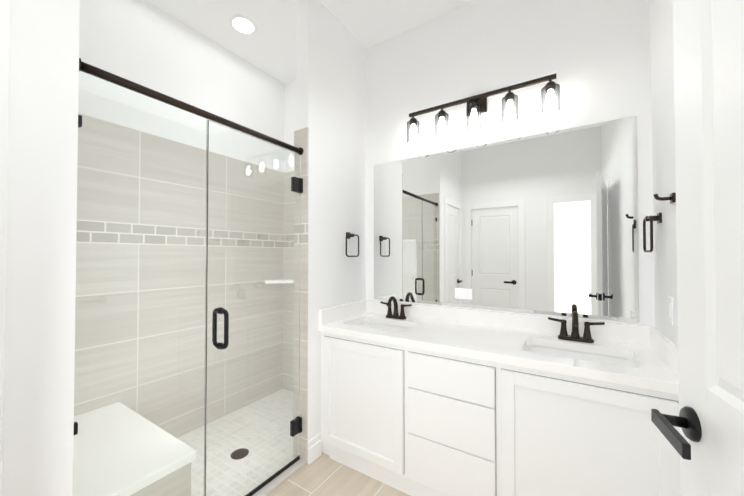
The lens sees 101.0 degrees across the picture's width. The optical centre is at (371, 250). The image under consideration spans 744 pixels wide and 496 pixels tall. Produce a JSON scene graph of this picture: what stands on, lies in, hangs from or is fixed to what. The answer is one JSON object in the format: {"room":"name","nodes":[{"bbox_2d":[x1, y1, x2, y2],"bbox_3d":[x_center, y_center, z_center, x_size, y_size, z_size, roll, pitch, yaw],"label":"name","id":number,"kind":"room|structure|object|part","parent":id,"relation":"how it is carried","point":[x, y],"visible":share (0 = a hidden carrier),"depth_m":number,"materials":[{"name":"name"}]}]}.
{"room":"bathroom","nodes":[
{"label":"bathroom","id":0,"kind":"room"},
{"bbox_2d":[79,0,283,147],"bbox_3d":[-1.707,-0.173,1.889,0.120,3.050,2.870,-1,-1,33],"label":"wall","id":1,"kind":"structure","parent":0,"point":[145,43],"depth_m":2.24,"materials":[{"name":"white paint"}]},
{"bbox_2d":[2,0,365,495],"bbox_3d":[-0.836,-0.180,1.405,0.110,3.050,2.750,-1,-1,33],"label":"wall","id":2,"kind":"structure","parent":0,"point":[36,414],"depth_m":1.00,"materials":[{"name":"white paint"}]},
{"bbox_2d":[0,0,10,495],"bbox_3d":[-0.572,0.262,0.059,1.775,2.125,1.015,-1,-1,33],"label":"door frame","id":3,"kind":"structure","parent":2,"relation":"attached to","point":[5,13],"depth_m":0.90,"materials":[{"name":"white paint"}]},
{"bbox_2d":[69,0,79,495],"bbox_3d":[-1.010,-0.197,1.042,0.014,3.028,0.010,-1,-1,33],"label":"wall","id":4,"kind":"structure","parent":2,"relation":"attached to","point":[72,368],"depth_m":1.03,"materials":[{"name":"white paint"}]},
{"bbox_2d":[252,459,305,495],"bbox_3d":[-0.735,1.335,1.496,0.063,0.022,1.090,-1,-1,33],"label":"sill","id":5,"kind":"structure","parent":2,"relation":"attached to","point":[280,479],"depth_m":1.79,"materials":[{"name":"tile"}]},
{"bbox_2d":[73,58,302,495],"bbox_3d":[-0.755,0.323,1.524,0.125,2.000,1.086,-1,-1,33],"label":"glass shower door","id":6,"kind":"structure","parent":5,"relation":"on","point":[162,303],"depth_m":1.36,"materials":[{"name":"clear glass"}]},
{"bbox_2d":[295,127,308,464],"bbox_3d":[-0.459,0.279,1.988,0.112,2.150,0.010,-1,-1,33],"label":"wall tile","id":7,"kind":"structure","parent":2,"relation":"attached to","point":[302,138],"depth_m":1.97,"materials":[{"name":"white tile"}]},
{"bbox_2d":[308,433,321,464],"bbox_3d":[-0.190,1.263,0.644,1.775,0.140,2.198,-1,-1,33],"label":"baseboard","id":8,"kind":"structure","parent":2,"relation":"attached to","point":[314,448],"depth_m":1.99,"materials":[{"name":"white paint"}]},
{"bbox_2d":[319,300,365,323],"bbox_3d":[-0.198,0.446,2.272,0.020,0.100,0.543,-1,-1,33],"label":"backsplash","id":9,"kind":"structure","parent":2,"relation":"attached to","point":[340,312],"depth_m":2.22,"materials":[{"name":"white stone"}]},
{"bbox_2d":[346,232,358,256],"bbox_3d":[-0.161,-0.048,2.307,0.054,0.185,0.165,-1,-1,33],"label":"towel ring","id":10,"kind":"object","parent":2,"relation":"attached to","point":[348,235],"visible":1,"depth_m":2.30,"materials":[{"name":"brown metal"}]},
{"bbox_2d":[146,0,475,83],"bbox_3d":[-0.835,-1.748,0.597,3.165,0.060,4.550,-1,-1,33],"label":"ceiling","id":11,"kind":"structure","parent":0,"point":[269,46],"depth_m":2.25,"materials":[{"name":"white paint"}]},
{"bbox_2d":[229,15,256,34],"bbox_3d":[-0.963,-1.688,2.297,0.190,0.007,0.190,-1,-1,33],"label":"recessed light","id":12,"kind":"object","parent":11,"relation":"in","point":[243,24],"visible":1,"depth_m":2.29,"materials":[{"name":"white paint"}]},
{"bbox_2d":[268,452,409,495],"bbox_3d":[-0.835,1.362,0.551,3.165,0.060,4.550,-1,-1,33],"label":"floor","id":13,"kind":"structure","parent":0,"point":[323,474],"depth_m":1.78,"materials":[{"name":"tile"}]},
{"bbox_2d":[318,328,679,495],"bbox_3d":[0.545,0.941,1.800,1.772,0.820,0.568,-1,-1,33],"label":"bathroom vanity","id":14,"kind":"object","parent":13,"relation":"on","point":[422,400],"depth_m":1.47,"materials":[{"name":"white paint"}]},
{"bbox_2d":[318,312,678,391],"bbox_3d":[0.543,0.510,1.804,1.772,0.042,0.573,-1,-1,33],"label":"countertop","id":15,"kind":"structure","parent":14,"relation":"on","point":[468,339],"depth_m":1.59,"materials":[{"name":"white stone"}]},
{"bbox_2d":[354,320,413,331],"bbox_3d":[0.064,0.600,2.088,0.530,0.154,0.370,-1,-1,33],"label":"sink","id":16,"kind":"object","parent":15,"relation":"in","point":[361,323],"depth_m":2.25,"materials":[{"name":"white ceramic"}]},
{"bbox_2d":[378,296,413,319],"bbox_3d":[0.151,0.412,2.227,0.259,0.166,0.153,-1,-1,33],"label":"faucet","id":17,"kind":"object","parent":15,"relation":"on","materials":[{"name":"brown metal"}]},
{"bbox_2d":[546,311,605,343],"bbox_3d":[1.082,0.403,1.633,0.259,0.166,0.153,-1,-1,33],"label":"faucet","id":18,"kind":"object","parent":15,"relation":"on","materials":[{"name":"brown metal"}]},
{"bbox_2d":[522,340,641,367],"bbox_3d":[0.996,0.591,1.494,0.529,0.154,0.370,-1,-1,33],"label":"sink","id":19,"kind":"object","parent":15,"relation":"in","point":[531,345],"depth_m":1.60,"materials":[{"name":"white ceramic"}]},
{"bbox_2d":[284,0,653,325],"bbox_3d":[0.313,-0.166,2.374,3.005,3.050,0.120,-1,-1,33],"label":"wall","id":20,"kind":"structure","parent":0,"point":[594,56],"depth_m":1.95,"materials":[{"name":"white paint"}]},
{"bbox_2d":[407,73,559,143],"bbox_3d":[0.671,-0.911,2.007,0.952,0.250,0.130,-1,-1,33],"label":"sconce","id":21,"kind":"object","parent":20,"relation":"attached to","point":[476,104],"visible":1,"depth_m":1.97,"materials":[{"name":"brown metal"}]},
{"bbox_2d":[374,116,638,321],"bbox_3d":[0.704,-0.163,2.049,1.635,1.085,0.006,-1,-1,33],"label":"mirror","id":22,"kind":"object","parent":20,"relation":"attached to","point":[544,223],"visible":1,"depth_m":1.91,"materials":[{"name":"white mirror"}]},
{"bbox_2d":[455,288,472,299],"bbox_3d":[0.622,0.290,2.085,0.120,0.074,0.008,-1,-1,33],"label":"electrical outlet plate","id":23,"kind":"object","parent":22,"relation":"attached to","point":[463,293],"visible":1,"depth_m":2.08,"materials":[{"name":"white plastic"}]},
{"bbox_2d":[366,300,653,343],"bbox_3d":[0.692,0.442,2.039,1.772,0.100,0.020,-1,-1,33],"label":"backsplash","id":24,"kind":"structure","parent":20,"relation":"attached to","point":[624,333],"depth_m":1.92,"materials":[{"name":"white stone"}]},
{"bbox_2d":[650,0,677,345],"bbox_3d":[0.726,-0.196,0.338,0.120,3.050,2.870,-1,-1,33],"label":"wall","id":25,"kind":"structure","parent":0,"point":[663,146],"depth_m":1.40,"materials":[{"name":"white paint"}]},
{"bbox_2d":[643,213,661,252],"bbox_3d":[1.337,-0.086,1.459,0.054,0.185,0.165,-1,-1,33],"label":"towel ring","id":26,"kind":"object","parent":25,"relation":"attached to","point":[657,218],"visible":1,"depth_m":1.44,"materials":[{"name":"brown metal"}]},
{"bbox_2d":[653,193,675,203],"bbox_3d":[1.215,-0.219,1.278,0.064,0.043,0.040,-1,-1,33],"label":"robe hook","id":27,"kind":"object","parent":25,"relation":"attached to","point":[672,198],"visible":0.98,"depth_m":1.27,"materials":[{"name":"brown metal"}]},
{"bbox_2d":[650,328,678,379],"bbox_3d":[1.279,0.431,1.330,0.020,0.100,0.543,-1,-1,33],"label":"backsplash","id":28,"kind":"structure","parent":25,"relation":"attached to","point":[665,348],"depth_m":1.31,"materials":[{"name":"white stone"}]},
{"bbox_2d":[667,296,673,324],"bbox_3d":[1.276,0.253,1.315,0.008,0.116,0.072,-1,-1,33],"label":"switch plate","id":29,"kind":"object","parent":25,"relation":"attached to","point":[670,319],"visible":1,"depth_m":1.30,"materials":[{"name":"white plastic"}]},
{"bbox_2d":[651,0,743,495],"bbox_3d":[0.543,0.307,0.325,0.163,2.030,0.811,0,-1,25],"label":"open door","id":30,"kind":"structure","parent":25,"relation":"in","point":[706,441],"depth_m":0.59,"materials":[{"name":"white paint"}]},
{"bbox_3d":[0.674,0.362,0.605,0.163,0.066,0.191,0,-1,25],"label":"handle","id":31,"kind":"part","parent":30,"relation":"part of","materials":[{"name":"black metal"}]}
]}

